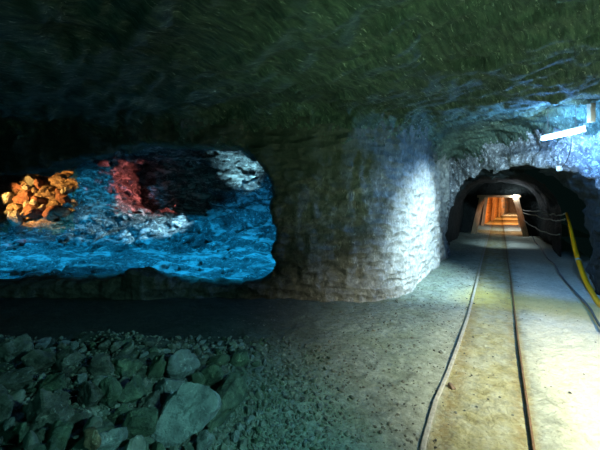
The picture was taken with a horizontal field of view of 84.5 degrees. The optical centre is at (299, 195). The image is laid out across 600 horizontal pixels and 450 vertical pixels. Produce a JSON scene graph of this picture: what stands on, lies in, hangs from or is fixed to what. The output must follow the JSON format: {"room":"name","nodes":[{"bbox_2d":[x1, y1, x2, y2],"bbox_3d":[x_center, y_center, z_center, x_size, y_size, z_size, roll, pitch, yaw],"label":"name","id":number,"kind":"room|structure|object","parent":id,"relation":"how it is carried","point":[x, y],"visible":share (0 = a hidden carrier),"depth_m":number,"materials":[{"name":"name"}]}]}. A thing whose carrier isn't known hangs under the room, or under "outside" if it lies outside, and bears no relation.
{"room":"underground passage","nodes":[
{"label":"underground passage","id":0,"kind":"room"},
{"bbox_2d":[0,166,81,237],"bbox_3d":[-9.508,-0.085,11.227,4.465,3.050,1.243,0,0,0],"label":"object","id":1,"kind":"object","parent":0,"point":[59,225],"depth_m":11.10,"materials":[{"name":"stone"}]},
{"bbox_2d":[0,192,14,205],"bbox_3d":[-9.767,0.097,10.918,0.446,0.454,0.403,0,0,-5],"label":"rock","id":2,"kind":"object","parent":1,"relation":"on","point":[6,198],"visible":0.9,"depth_m":10.85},
{"bbox_2d":[7,210,23,226],"bbox_3d":[-9.165,0.730,10.630,0.401,0.553,0.382,0,0,-25],"label":"rock","id":3,"kind":"object","parent":1,"relation":"on","point":[14,218],"visible":1,"depth_m":10.49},
{"bbox_2d":[8,203,22,213],"bbox_3d":[-9.303,0.438,10.908,0.720,0.433,0.424,0,0,28],"label":"rock","id":4,"kind":"object","parent":1,"relation":"on","point":[18,207],"visible":0.55,"depth_m":10.68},
{"bbox_2d":[12,190,32,204],"bbox_3d":[-9.182,0.066,11.092,0.492,0.566,0.568,0,0,4],"label":"rock","id":5,"kind":"object","parent":1,"relation":"on","point":[28,194],"visible":0.64,"depth_m":10.87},
{"bbox_2d":[22,203,42,218],"bbox_3d":[-8.715,0.497,10.747,0.644,0.525,0.496,0,0,11],"label":"rock","id":6,"kind":"object","parent":1,"relation":"on","point":[30,211],"visible":0.92,"depth_m":10.62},
{"bbox_2d":[34,179,44,189],"bbox_3d":[-8.905,-0.386,11.285,0.270,0.391,0.304,0,0,6],"label":"rock","id":7,"kind":"object","parent":1,"relation":"on","point":[38,183],"visible":0.88,"depth_m":11.17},
{"bbox_2d":[42,205,58,220],"bbox_3d":[-8.054,0.555,10.754,0.682,0.502,0.472,0,0,36],"label":"rock","id":8,"kind":"object","parent":1,"relation":"on","point":[48,214],"visible":0.76,"depth_m":10.53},
{"bbox_2d":[48,200,60,205],"bbox_3d":[-8.275,0.276,11.124,0.319,0.325,0.368,0,0,-42],"label":"rock","id":9,"kind":"object","parent":1,"relation":"on","point":[51,202],"visible":0.72,"depth_m":11.03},
{"bbox_2d":[53,205,70,217],"bbox_3d":[-7.698,0.498,10.666,0.509,0.439,0.387,0,0,-32],"label":"rock","id":10,"kind":"object","parent":1,"relation":"on","point":[60,211],"visible":0.91,"depth_m":10.54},
{"bbox_2d":[55,188,70,203],"bbox_3d":[-7.962,0.033,11.252,0.760,0.596,0.564,0,0,41],"label":"rock","id":11,"kind":"object","parent":1,"relation":"on","point":[62,198],"visible":0.57,"depth_m":10.98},
{"bbox_2d":[0,146,276,280],"bbox_3d":[-5.936,-0.001,9.440,11.860,3.544,6.800,0,0,0],"label":"wall","id":12,"kind":"structure","parent":0,"point":[223,189],"depth_m":10.58,"materials":[{"name":"stone"}]},
{"bbox_2d":[8,181,22,192],"bbox_3d":[-9.621,-0.301,11.345,0.443,0.386,0.613,0,0,44],"label":"rock","id":13,"kind":"object","parent":12,"relation":"on","point":[16,186],"visible":0.62,"depth_m":11.14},
{"bbox_2d":[24,174,39,185],"bbox_3d":[-9.223,-0.488,11.445,0.518,0.525,0.681,0,0,8],"label":"rock","id":14,"kind":"object","parent":12,"relation":"on","point":[29,179],"visible":0.65,"depth_m":11.21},
{"bbox_2d":[31,195,47,204],"bbox_3d":[-8.694,0.151,11.036,0.364,0.337,0.484,0,0,30],"label":"rock","id":15,"kind":"object","parent":12,"relation":"on","point":[40,201],"visible":0.8,"depth_m":10.90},
{"bbox_2d":[37,185,55,192],"bbox_3d":[-8.672,-0.244,11.298,0.407,0.255,0.515,0,0,7],"label":"rock","id":16,"kind":"object","parent":12,"relation":"on","point":[45,187],"visible":0.75,"depth_m":11.19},
{"bbox_2d":[93,231,103,241],"bbox_3d":[-5.930,1.245,9.649,0.370,0.420,0.212,0,0,-26],"label":"rock","id":17,"kind":"object","parent":12,"relation":"on","point":[99,235],"visible":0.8,"depth_m":9.60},
{"bbox_2d":[90,230,106,237],"bbox_3d":[-6.042,1.154,9.933,0.493,0.250,0.238,0,0,-1],"label":"rock","id":18,"kind":"object","parent":12,"relation":"on","point":[98,231],"visible":0.54,"depth_m":9.86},
{"bbox_2d":[107,224,118,233],"bbox_3d":[-5.746,1.062,10.055,0.612,0.452,0.307,0,0,36],"label":"rock","id":19,"kind":"object","parent":12,"relation":"on","point":[114,228],"visible":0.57,"depth_m":9.93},
{"bbox_2d":[111,243,128,247],"bbox_3d":[-4.838,1.332,8.901,0.484,0.130,0.224,0,0,0],"label":"rock","id":20,"kind":"object","parent":12,"relation":"on","point":[122,245],"visible":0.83,"depth_m":8.81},
{"bbox_2d":[113,228,128,240],"bbox_3d":[-5.125,1.187,9.467,0.453,0.506,0.341,0,0,0],"label":"rock","id":21,"kind":"object","parent":12,"relation":"on","point":[123,232],"visible":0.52,"depth_m":9.38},
{"bbox_2d":[137,221,157,235],"bbox_3d":[-4.432,1.005,9.598,0.642,0.546,0.296,0,0,0],"label":"rock","id":22,"kind":"object","parent":12,"relation":"on","point":[147,228],"visible":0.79,"depth_m":9.49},
{"bbox_2d":[149,230,159,236],"bbox_3d":[-4.199,1.079,9.452,0.424,0.184,0.252,0,0,17],"label":"rock","id":23,"kind":"object","parent":12,"relation":"on","point":[153,233],"visible":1,"depth_m":9.36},
{"bbox_2d":[169,232,181,242],"bbox_3d":[-3.462,1.205,9.186,0.421,0.444,0.294,0,0,37],"label":"rock","id":24,"kind":"object","parent":12,"relation":"on","point":[176,237],"visible":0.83,"depth_m":9.05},
{"bbox_2d":[179,235,194,243],"bbox_3d":[-3.116,1.221,9.161,0.481,0.272,0.223,0,0,-44],"label":"rock","id":25,"kind":"object","parent":12,"relation":"on","point":[186,238],"visible":0.98,"depth_m":9.08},
{"bbox_2d":[181,221,196,228],"bbox_3d":[-3.286,0.897,9.759,0.476,0.318,0.278,0,0,-5],"label":"rock","id":26,"kind":"object","parent":12,"relation":"on","point":[186,225],"visible":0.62,"depth_m":9.64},
{"bbox_2d":[186,222,194,232],"bbox_3d":[-3.205,0.962,9.553,0.259,0.447,0.381,0,0,-32],"label":"rock","id":27,"kind":"object","parent":12,"relation":"on","point":[191,226],"visible":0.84,"depth_m":9.47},
{"bbox_2d":[193,233,204,248],"bbox_3d":[-2.797,1.259,9.104,0.407,0.502,0.286,0,0,8],"label":"rock","id":28,"kind":"object","parent":12,"relation":"on","point":[199,240],"visible":0.94,"depth_m":8.99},
{"bbox_2d":[200,222,210,235],"bbox_3d":[-2.751,1.061,9.527,0.466,0.640,0.303,0,0,22],"label":"rock","id":29,"kind":"object","parent":12,"relation":"on","point":[206,229],"visible":0.62,"depth_m":9.40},
{"bbox_2d":[201,241,216,253],"bbox_3d":[-2.413,1.358,8.739,0.402,0.322,0.156,0,0,-3],"label":"rock","id":30,"kind":"object","parent":12,"relation":"on","point":[210,245],"visible":0.99,"depth_m":8.70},
{"bbox_2d":[216,243,230,251],"bbox_3d":[-2.052,1.359,8.732,0.443,0.231,0.248,0,0,-16],"label":"rock","id":31,"kind":"object","parent":12,"relation":"on","point":[224,246],"visible":0.91,"depth_m":8.67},
{"bbox_2d":[230,224,247,232],"bbox_3d":[-1.889,1.044,10.053,0.600,0.356,0.298,0,0,-14],"label":"rock","id":32,"kind":"object","parent":12,"relation":"on","point":[234,228],"visible":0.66,"depth_m":9.97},
{"bbox_2d":[249,236,258,244],"bbox_3d":[-1.331,1.272,9.448,0.298,0.257,0.165,0,0,-38],"label":"rock","id":33,"kind":"object","parent":12,"relation":"on","point":[254,239],"visible":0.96,"depth_m":9.41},
{"bbox_2d":[0,93,291,299],"bbox_3d":[-4.358,0.330,5.054,8.464,3.340,2.156,0,0,0],"label":"wall","id":34,"kind":"structure","parent":0,"point":[47,154],"depth_m":5.64,"materials":[{"name":"stone"}]},
{"bbox_2d":[2,42,556,302],"bbox_3d":[-2.184,0.282,3.406,12.792,3.431,12.267,0,0,0],"label":"wall","id":35,"kind":"structure","parent":0,"point":[368,218],"depth_m":5.58,"materials":[{"name":"stone"}]},
{"bbox_2d":[0,0,599,165],"bbox_3d":[-1.820,-1.162,3.415,13.634,0.931,12.298,0,0,0],"label":"ceiling","id":36,"kind":"structure","parent":0,"point":[501,68],"depth_m":3.44,"materials":[{"name":"stone"}]},
{"bbox_2d":[540,105,585,140],"bbox_3d":[3.971,-1.183,5.020,0.047,0.580,0.821,0,0,-1],"label":"lamp","id":37,"kind":"object","parent":36,"relation":"hanging from","point":[583,129],"visible":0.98,"depth_m":4.90,"materials":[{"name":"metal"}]},
{"bbox_2d":[561,134,571,167],"bbox_3d":[4.242,-0.695,5.238,0.056,0.469,0.816,0,0,30],"label":"cable","id":38,"kind":"object","parent":37,"relation":"hanging from","point":[571,134],"visible":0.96,"depth_m":5.02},
{"bbox_2d":[587,103,595,122],"bbox_3d":[4.189,-1.370,4.749,0.082,0.626,0.082,0,0,0],"label":"lamp","id":39,"kind":"object","parent":36,"relation":"hanging from","point":[591,108],"visible":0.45,"depth_m":4.71,"materials":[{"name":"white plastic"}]},
{"bbox_2d":[0,213,599,449],"bbox_3d":[7.389,1.554,17.685,15.190,0.490,46.320,0,0,31],"label":"floor","id":40,"kind":"structure","parent":0,"point":[567,345],"depth_m":3.84,"materials":[{"name":"concrete"}]},
{"bbox_2d":[0,384,7,395],"bbox_3d":[-2.134,1.397,2.274,0.138,0.129,0.183,0,0,21],"label":"stone","id":41,"kind":"object","parent":40,"relation":"on","point":[3,390],"visible":0.55,"depth_m":2.32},
{"bbox_2d":[0,394,13,424],"bbox_3d":[-1.859,1.337,2.050,0.125,0.157,0.134,0,0,38],"label":"rock","id":42,"kind":"object","parent":40,"relation":"on","point":[6,400],"visible":0.99,"depth_m":2.06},
{"bbox_2d":[3,417,14,430],"bbox_3d":[-1.755,1.381,1.992,0.056,0.054,0.087,0,0,-42],"label":"stone","id":43,"kind":"object","parent":40,"relation":"on","point":[9,424],"visible":0.97,"depth_m":1.98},
{"bbox_2d":[0,366,33,390],"bbox_3d":[-2.155,1.392,2.489,0.256,0.166,0.235,0,0,-30],"label":"rock","id":44,"kind":"object","parent":40,"relation":"on","point":[13,379],"visible":0.88,"depth_m":2.44,"materials":[{"name":"stone"}]},
{"bbox_2d":[0,333,33,362],"bbox_3d":[-2.389,1.292,2.778,0.245,0.239,0.190,0,0,3],"label":"rock","id":45,"kind":"object","parent":40,"relation":"on","point":[12,350],"visible":0.89,"depth_m":2.74,"materials":[{"name":"stone"}]},
{"bbox_2d":[9,389,25,407],"bbox_3d":[-1.955,1.383,2.232,0.143,0.103,0.113,0,0,-15],"label":"stone","id":46,"kind":"object","parent":40,"relation":"on","point":[18,395],"visible":0.54,"depth_m":2.24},
{"bbox_2d":[12,422,29,445],"bbox_3d":[-1.645,1.403,1.959,0.112,0.156,0.086,0,0,29],"label":"rock","id":47,"kind":"object","parent":40,"relation":"on","point":[19,431],"visible":0.81,"depth_m":1.92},
{"bbox_2d":[23,430,37,449],"bbox_3d":[-1.483,1.342,1.817,0.067,0.095,0.132,0,0,-44],"label":"stone","id":48,"kind":"object","parent":40,"relation":"on","point":[30,440],"visible":1,"depth_m":1.79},
{"bbox_2d":[26,388,37,393],"bbox_3d":[-1.942,1.415,2.395,0.081,0.066,0.087,0,0,14],"label":"stone","id":49,"kind":"object","parent":40,"relation":"on","point":[29,390],"visible":0.91,"depth_m":2.37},
{"bbox_2d":[21,349,57,371],"bbox_3d":[-2.137,1.339,2.720,0.268,0.185,0.170,0,0,-20],"label":"rock","id":50,"kind":"object","parent":40,"relation":"on","point":[38,359],"visible":0.97,"depth_m":2.67,"materials":[{"name":"stone"}]},
{"bbox_2d":[37,373,45,380],"bbox_3d":[-1.946,1.369,2.495,0.044,0.062,0.078,0,0,-13],"label":"stone","id":51,"kind":"object","parent":40,"relation":"on","point":[42,376],"visible":0.88,"depth_m":2.47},
{"bbox_2d":[35,337,51,348],"bbox_3d":[-2.393,1.375,3.075,0.100,0.090,0.172,0,0,-22],"label":"stone","id":52,"kind":"object","parent":40,"relation":"on","point":[45,341],"visible":0.94,"depth_m":3.04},
{"bbox_2d":[26,388,75,432],"bbox_3d":[-1.547,1.349,2.057,0.280,0.301,0.193,0,0,-30],"label":"rock","id":53,"kind":"object","parent":40,"relation":"on","point":[46,407],"visible":0.73,"depth_m":2.02,"materials":[{"name":"stone"}]},
{"bbox_2d":[38,372,65,391],"bbox_3d":[-1.820,1.381,2.435,0.169,0.151,0.139,0,0,-11],"label":"rock","id":54,"kind":"object","parent":40,"relation":"on","point":[52,382],"visible":0.88,"depth_m":2.40,"materials":[{"name":"stone"}]},
{"bbox_2d":[47,436,57,449],"bbox_3d":[-1.358,1.362,1.804,0.046,0.059,0.065,0,0,12],"label":"stone","id":55,"kind":"object","parent":40,"relation":"on","point":[53,444],"visible":1,"depth_m":1.80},
{"bbox_2d":[45,419,72,449],"bbox_3d":[-1.422,1.406,1.927,0.183,0.185,0.157,0,0,33],"label":"rock","id":56,"kind":"object","parent":40,"relation":"on","point":[60,429],"visible":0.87,"depth_m":1.90,"materials":[{"name":"stone"}]},
{"bbox_2d":[52,388,70,398],"bbox_3d":[-1.683,1.405,2.319,0.133,0.101,0.066,0,0,2],"label":"rock","id":57,"kind":"object","parent":40,"relation":"on","point":[63,394],"visible":0.52,"depth_m":2.31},
{"bbox_2d":[61,367,72,375],"bbox_3d":[-1.833,1.387,2.584,0.098,0.089,0.071,0,0,33],"label":"stone","id":58,"kind":"object","parent":40,"relation":"on","point":[67,371],"visible":0.74,"depth_m":2.56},
{"bbox_2d":[55,348,86,370],"bbox_3d":[-1.938,1.370,2.771,0.228,0.171,0.191,0,0,27],"label":"rock","id":59,"kind":"object","parent":40,"relation":"on","point":[65,358],"visible":0.87,"depth_m":2.71,"materials":[{"name":"stone"}]},
{"bbox_2d":[69,341,78,349],"bbox_3d":[-2.124,1.405,3.101,0.069,0.061,0.123,0,0,-45],"label":"stone","id":60,"kind":"object","parent":40,"relation":"on","point":[74,344],"visible":0.81,"depth_m":3.08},
{"bbox_2d":[71,407,91,427],"bbox_3d":[-1.420,1.425,2.118,0.137,0.102,0.093,0,0,-3],"label":"rock","id":61,"kind":"object","parent":40,"relation":"on","point":[80,417],"visible":0.79,"depth_m":2.10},
{"bbox_2d":[76,373,86,383],"bbox_3d":[-1.692,1.409,2.563,0.083,0.099,0.084,0,0,38],"label":"stone","id":62,"kind":"object","parent":40,"relation":"on","point":[82,377],"visible":0.96,"depth_m":2.53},
{"bbox_2d":[78,366,88,373],"bbox_3d":[-1.754,1.420,2.676,0.060,0.072,0.085,0,0,-9],"label":"stone","id":63,"kind":"object","parent":40,"relation":"on","point":[83,369],"visible":0.77,"depth_m":2.66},
{"bbox_2d":[76,381,103,407],"bbox_3d":[-1.442,1.385,2.289,0.200,0.190,0.147,0,0,23],"label":"rock","id":64,"kind":"object","parent":40,"relation":"on","point":[90,394],"visible":0.84,"depth_m":2.25,"materials":[{"name":"stone"}]},
{"bbox_2d":[84,427,100,449],"bbox_3d":[-1.207,1.421,1.920,0.088,0.136,0.122,0,0,-32],"label":"rock","id":65,"kind":"object","parent":40,"relation":"on","point":[92,439],"visible":1,"depth_m":1.89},
{"bbox_2d":[83,415,101,430],"bbox_3d":[-1.285,1.403,2.034,0.138,0.113,0.105,0,0,31],"label":"stone","id":66,"kind":"object","parent":40,"relation":"on","point":[95,421],"visible":0.77,"depth_m":2.00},
{"bbox_2d":[92,375,106,385],"bbox_3d":[-1.512,1.427,2.539,0.159,0.083,0.105,0,0,-3],"label":"stone","id":67,"kind":"object","parent":40,"relation":"on","point":[97,379],"visible":0.38,"depth_m":2.52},
{"bbox_2d":[88,353,114,376],"bbox_3d":[-1.600,1.395,2.674,0.191,0.191,0.137,0,0,29],"label":"rock","id":68,"kind":"object","parent":40,"relation":"on","point":[100,364],"visible":0.91,"depth_m":2.64,"materials":[{"name":"stone"}]},
{"bbox_2d":[98,340,110,348],"bbox_3d":[-1.795,1.370,3.037,0.112,0.072,0.065,0,0,-23],"label":"stone","id":69,"kind":"object","parent":40,"relation":"on","point":[106,344],"visible":0.99,"depth_m":3.02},
{"bbox_2d":[98,375,121,408],"bbox_3d":[-1.345,1.393,2.347,0.173,0.233,0.120,0,0,21],"label":"rock","id":70,"kind":"object","parent":40,"relation":"on","point":[111,388],"visible":0.91,"depth_m":2.30,"materials":[{"name":"stone"}]},
{"bbox_2d":[99,427,127,449],"bbox_3d":[-1.149,1.476,2.006,0.172,0.120,0.131,0,0,-12],"label":"rock","id":71,"kind":"object","parent":40,"relation":"on","point":[111,439],"visible":0.89,"depth_m":1.99,"materials":[{"name":"stone"}]},
{"bbox_2d":[111,341,122,352],"bbox_3d":[-1.685,1.387,3.048,0.077,0.096,0.113,0,0,2],"label":"stone","id":72,"kind":"object","parent":40,"relation":"on","point":[116,345],"visible":1,"depth_m":3.01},
{"bbox_2d":[107,403,131,424],"bbox_3d":[-1.247,1.495,2.244,0.166,0.133,0.106,0,0,11],"label":"rock","id":73,"kind":"object","parent":40,"relation":"on","point":[119,415],"visible":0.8,"depth_m":2.23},
{"bbox_2d":[119,376,128,388],"bbox_3d":[-1.401,1.481,2.613,0.077,0.065,0.097,0,0,-12],"label":"stone","id":74,"kind":"object","parent":40,"relation":"on","point":[124,380],"visible":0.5,"depth_m":2.61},
{"bbox_2d":[121,338,131,347],"bbox_3d":[-1.637,1.390,3.121,0.049,0.073,0.107,0,0,27],"label":"stone","id":75,"kind":"object","parent":40,"relation":"on","point":[126,341],"visible":0.66,"depth_m":3.11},
{"bbox_2d":[111,358,142,378],"bbox_3d":[-1.454,1.436,2.783,0.196,0.176,0.207,0,0,31],"label":"rock","id":76,"kind":"object","parent":40,"relation":"on","point":[123,367],"visible":0.91,"depth_m":2.72,"materials":[{"name":"stone"}]},
{"bbox_2d":[121,341,133,354],"bbox_3d":[-1.553,1.387,2.998,0.088,0.098,0.133,0,0,30],"label":"stone","id":77,"kind":"object","parent":40,"relation":"on","point":[128,348],"visible":0.97,"depth_m":2.98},
{"bbox_2d":[117,374,147,402],"bbox_3d":[-1.284,1.501,2.512,0.226,0.223,0.160,0,0,-41],"label":"rock","id":78,"kind":"object","parent":40,"relation":"on","point":[134,390],"visible":0.85,"depth_m":2.48,"materials":[{"name":"stone"}]},
{"bbox_2d":[124,435,145,449],"bbox_3d":[-1.013,1.519,1.991,0.093,0.120,0.163,0,0,19],"label":"stone","id":79,"kind":"object","parent":40,"relation":"on","point":[138,442],"visible":1,"depth_m":1.99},
{"bbox_2d":[121,407,157,438],"bbox_3d":[-1.058,1.523,2.170,0.229,0.221,0.173,0,0,-18],"label":"rock","id":80,"kind":"object","parent":40,"relation":"on","point":[141,420],"visible":0.78,"depth_m":2.12,"materials":[{"name":"stone"}]},
{"bbox_2d":[139,351,148,358],"bbox_3d":[-1.431,1.456,3.029,0.079,0.066,0.135,0,0,-22],"label":"stone","id":81,"kind":"object","parent":40,"relation":"on","point":[144,353],"visible":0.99,"depth_m":2.99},
{"bbox_2d":[142,341,154,346],"bbox_3d":[-1.449,1.410,3.157,0.069,0.075,0.102,0,0,43],"label":"stone","id":82,"kind":"object","parent":40,"relation":"on","point":[146,343],"visible":0.98,"depth_m":3.13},
{"bbox_2d":[137,390,160,410],"bbox_3d":[-1.133,1.574,2.480,0.152,0.217,0.188,0,0,10],"label":"rock","id":83,"kind":"object","parent":40,"relation":"on","point":[152,399],"visible":0.62,"depth_m":2.46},
{"bbox_2d":[147,355,165,377],"bbox_3d":[-1.252,1.504,2.907,0.148,0.236,0.160,0,0,-7],"label":"rock","id":84,"kind":"object","parent":40,"relation":"on","point":[157,368],"visible":0.94,"depth_m":2.85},
{"bbox_2d":[150,441,164,449],"bbox_3d":[-0.917,1.613,2.102,0.120,0.110,0.070,0,0,29],"label":"stone","id":85,"kind":"object","parent":40,"relation":"on","point":[156,445],"visible":0.99,"depth_m":2.08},
{"bbox_2d":[153,378,186,402],"bbox_3d":[-1.074,1.598,2.719,0.312,0.219,0.198,0,0,31],"label":"rock","id":86,"kind":"object","parent":40,"relation":"on","point":[166,386],"visible":0.56,"depth_m":2.66,"materials":[{"name":"stone"}]},
{"bbox_2d":[166,349,199,378],"bbox_3d":[-1.067,1.543,2.969,0.194,0.286,0.287,0,0,34],"label":"rock","id":87,"kind":"object","parent":40,"relation":"on","point":[183,363],"visible":0.88,"depth_m":2.93,"materials":[{"name":"stone"}]},
{"bbox_2d":[151,382,220,447],"bbox_3d":[-0.819,1.552,2.335,0.487,0.379,0.358,0,0,9],"label":"rock","id":88,"kind":"object","parent":40,"relation":"on","point":[184,413],"visible":0.94,"depth_m":2.29,"materials":[{"name":"stone"}]},
{"bbox_2d":[184,443,193,449],"bbox_3d":[-0.718,1.649,2.140,0.066,0.076,0.106,0,0,-27],"label":"stone","id":89,"kind":"object","parent":40,"relation":"on","point":[188,446],"visible":1,"depth_m":2.14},
{"bbox_2d":[192,372,204,384],"bbox_3d":[-0.898,1.626,2.924,0.116,0.146,0.095,0,0,-20],"label":"rock","id":90,"kind":"object","parent":40,"relation":"on","point":[199,378],"visible":0.65,"depth_m":2.89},
{"bbox_2d":[197,364,206,371],"bbox_3d":[-0.921,1.644,3.115,0.086,0.080,0.103,0,0,-2],"label":"stone","id":91,"kind":"object","parent":40,"relation":"on","point":[203,366],"visible":0.59,"depth_m":3.09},
{"bbox_2d":[196,429,214,449],"bbox_3d":[-0.638,1.672,2.230,0.127,0.144,0.120,0,0,-13],"label":"rock","id":92,"kind":"object","parent":40,"relation":"on","point":[204,440],"visible":1,"depth_m":2.21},
{"bbox_2d":[0,329,421,449],"bbox_3d":[-1.240,1.557,3.136,4.975,0.470,1.910,0,0,0],"label":"gravel","id":93,"kind":"object","parent":40,"relation":"on","point":[33,384],"visible":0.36,"depth_m":2.68,"materials":[{"name":"gravel"}]},
{"bbox_2d":[201,364,223,386],"bbox_3d":[-0.778,1.633,2.988,0.263,0.211,0.156,0,0,28],"label":"rock","id":94,"kind":"object","parent":40,"relation":"on","point":[213,374],"visible":0.86,"depth_m":2.94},
{"bbox_2d":[207,354,229,366],"bbox_3d":[-0.796,1.615,3.216,0.219,0.157,0.146,0,0,11],"label":"rock","id":95,"kind":"object","parent":40,"relation":"on","point":[221,359],"visible":0.8,"depth_m":3.18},
{"bbox_2d":[219,443,229,449],"bbox_3d":[-0.522,1.729,2.256,0.052,0.066,0.090,0,0,-42],"label":"stone","id":96,"kind":"object","parent":40,"relation":"on","point":[223,446],"visible":1,"depth_m":2.25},
{"bbox_2d":[221,365,228,373],"bbox_3d":[-0.727,1.660,3.137,0.083,0.092,0.072,0,0,-33],"label":"stone","id":97,"kind":"object","parent":40,"relation":"on","point":[225,369],"visible":0.77,"depth_m":3.12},
{"bbox_2d":[207,369,247,432],"bbox_3d":[-0.598,1.672,2.722,0.212,0.252,0.784,0,0,14],"label":"rubble slab","id":98,"kind":"object","parent":40,"relation":"on","point":[232,390],"visible":0.89,"depth_m":2.67,"materials":[{"name":"stone"}]},
{"bbox_2d":[231,430,239,442],"bbox_3d":[-0.472,1.741,2.392,0.061,0.050,0.103,0,0,0],"label":"stone","id":99,"kind":"object","parent":40,"relation":"on","point":[235,435],"visible":1,"depth_m":2.38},
{"bbox_2d":[235,422,243,431],"bbox_3d":[-0.459,1.743,2.486,0.056,0.050,0.085,0,0,-37],"label":"stone","id":100,"kind":"object","parent":40,"relation":"on","point":[239,427],"visible":0.94,"depth_m":2.46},
{"bbox_2d":[230,349,249,366],"bbox_3d":[-0.604,1.654,3.336,0.197,0.207,0.200,0,0,-5],"label":"rock","id":101,"kind":"object","parent":40,"relation":"on","point":[240,357],"visible":0.85,"depth_m":3.26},
{"bbox_2d":[239,438,247,448],"bbox_3d":[-0.399,1.741,2.316,0.037,0.048,0.088,0,0,14],"label":"stone","id":102,"kind":"object","parent":40,"relation":"on","point":[243,443],"visible":1,"depth_m":2.31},
{"bbox_2d":[245,415,254,423],"bbox_3d":[-0.398,1.742,2.564,0.068,0.052,0.098,0,0,26],"label":"stone","id":103,"kind":"object","parent":40,"relation":"on","point":[249,418],"visible":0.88,"depth_m":2.56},
{"bbox_2d":[254,426,262,432],"bbox_3d":[-0.306,1.742,2.446,0.046,0.050,0.064,0,0,-32],"label":"stone","id":104,"kind":"object","parent":40,"relation":"on","point":[257,429],"visible":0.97,"depth_m":2.44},
{"bbox_2d":[255,389,262,399],"bbox_3d":[-0.357,1.734,2.877,0.092,0.086,0.054,0,0,35],"label":"stone","id":105,"kind":"object","parent":40,"relation":"on","point":[259,395],"visible":0.96,"depth_m":2.86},
{"bbox_2d":[255,344,262,350],"bbox_3d":[-0.455,1.700,3.689,0.087,0.064,0.101,0,0,-3],"label":"stone","id":106,"kind":"object","parent":40,"relation":"on","point":[258,347],"visible":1,"depth_m":3.67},
{"bbox_2d":[255,366,263,372],"bbox_3d":[-0.404,1.727,3.287,0.072,0.055,0.106,0,0,10],"label":"stone","id":107,"kind":"object","parent":40,"relation":"on","point":[259,369],"visible":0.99,"depth_m":3.25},
{"bbox_2d":[130,263,596,449],"bbox_3d":[2.106,1.579,5.320,4.489,0.436,7.726,0,0,31],"label":"grit","id":108,"kind":"object","parent":40,"relation":"on","point":[376,339],"visible":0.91,"depth_m":3.82,"materials":[{"name":"gravel"}]},
{"bbox_2d":[420,220,492,449],"bbox_3d":[7.913,1.773,13.924,0.111,0.086,35.020,0,0,31],"label":"rail","id":109,"kind":"object","parent":40,"relation":"on","point":[426,433],"visible":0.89,"depth_m":3.18,"materials":[{"name":"metal"}]},
{"bbox_2d":[491,197,495,220],"bbox_3d":[14.576,0.846,23.323,1.881,1.992,0.172,0,0,31],"label":"frame","id":110,"kind":"object","parent":40,"relation":"on","point":[494,199],"visible":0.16,"depth_m":23.65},
{"bbox_2d":[471,195,528,236],"bbox_3d":[8.932,0.904,14.816,2.254,1.904,0.232,0,0,31],"label":"frame","id":111,"kind":"object","parent":40,"relation":"on","point":[516,200],"visible":0.85,"depth_m":14.62,"materials":[{"name":"wood"}]},
{"bbox_2d":[481,198,519,226],"bbox_3d":[11.755,0.857,19.303,2.060,1.974,0.172,0,0,31],"label":"frame","id":112,"kind":"object","parent":40,"relation":"on","point":[486,199],"visible":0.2,"depth_m":19.67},
{"bbox_2d":[502,220,535,449],"bbox_3d":[8.443,1.774,13.604,0.030,0.084,35.020,0,0,31],"label":"rail","id":113,"kind":"object","parent":40,"relation":"on","point":[519,350],"visible":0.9,"depth_m":3.17,"materials":[{"name":"metal"}]},
{"bbox_2d":[532,236,599,326],"bbox_3d":[6.622,1.702,8.735,0.088,0.098,12.001,0,0,31],"label":"pipe","id":114,"kind":"object","parent":40,"relation":"on","point":[566,282],"visible":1,"depth_m":5.83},
{"bbox_2d":[479,198,515,224],"bbox_3d":[15.798,0.849,24.779,2.512,2.402,23.545,0,0,36],"label":"wall","id":115,"kind":"structure","parent":0,"point":[511,207],"depth_m":32.83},
{"bbox_2d":[483,198,490,223],"bbox_3d":[12.365,0.820,21.797,0.066,1.837,4.318,0,0,35],"label":"lining","id":116,"kind":"object","parent":115,"relation":"attached to","point":[488,209],"visible":0.47,"depth_m":22.31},
{"bbox_2d":[491,198,497,217],"bbox_3d":[15.084,0.820,25.588,0.066,1.837,5.026,0,0,36],"label":"lining","id":117,"kind":"object","parent":115,"relation":"attached to","point":[496,203],"visible":0.53,"depth_m":26.09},
{"bbox_2d":[498,198,507,214],"bbox_3d":[18.816,0.820,30.520,0.066,1.837,7.358,0,0,38],"label":"lining","id":118,"kind":"object","parent":115,"relation":"attached to","point":[502,208],"visible":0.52,"depth_m":29.92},
{"bbox_2d":[447,174,561,256],"bbox_3d":[7.659,0.633,12.720,3.214,2.832,5.895,0,0,31],"label":"wall","id":119,"kind":"structure","parent":0,"point":[535,196],"depth_m":13.84,"materials":[{"name":"stone"}]},
{"bbox_2d":[523,210,564,215],"bbox_3d":[8.405,0.519,11.883,0.191,0.217,7.993,0,0,27],"label":"cable","id":120,"kind":"object","parent":119,"relation":"attached to","point":[523,210],"visible":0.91,"depth_m":9.76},
{"bbox_2d":[523,212,565,221],"bbox_3d":[8.494,0.666,11.919,0.075,0.191,7.848,0,0,27],"label":"cable","id":121,"kind":"object","parent":119,"relation":"attached to","point":[523,212],"visible":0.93,"depth_m":10.00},
{"bbox_2d":[445,123,599,256],"bbox_3d":[4.501,0.338,3.630,0.976,3.323,12.596,0,0,-2],"label":"wall","id":122,"kind":"structure","parent":0,"point":[584,157],"depth_m":6.42,"materials":[{"name":"stone"}]},
{"bbox_2d":[445,165,599,295],"bbox_3d":[4.869,0.628,8.117,1.022,2.741,5.961,0,0,0],"label":"wall","id":123,"kind":"structure","parent":0,"point":[585,188],"depth_m":6.00,"materials":[{"name":"stone"}]},
{"bbox_2d":[565,212,599,307],"bbox_3d":[5.440,1.090,6.285,0.114,1.390,4.290,0,0,32],"label":"hose","id":124,"kind":"object","parent":123,"relation":"attached to","point":[589,288],"visible":1,"depth_m":6.70,"materials":[{"name":"rubber"}]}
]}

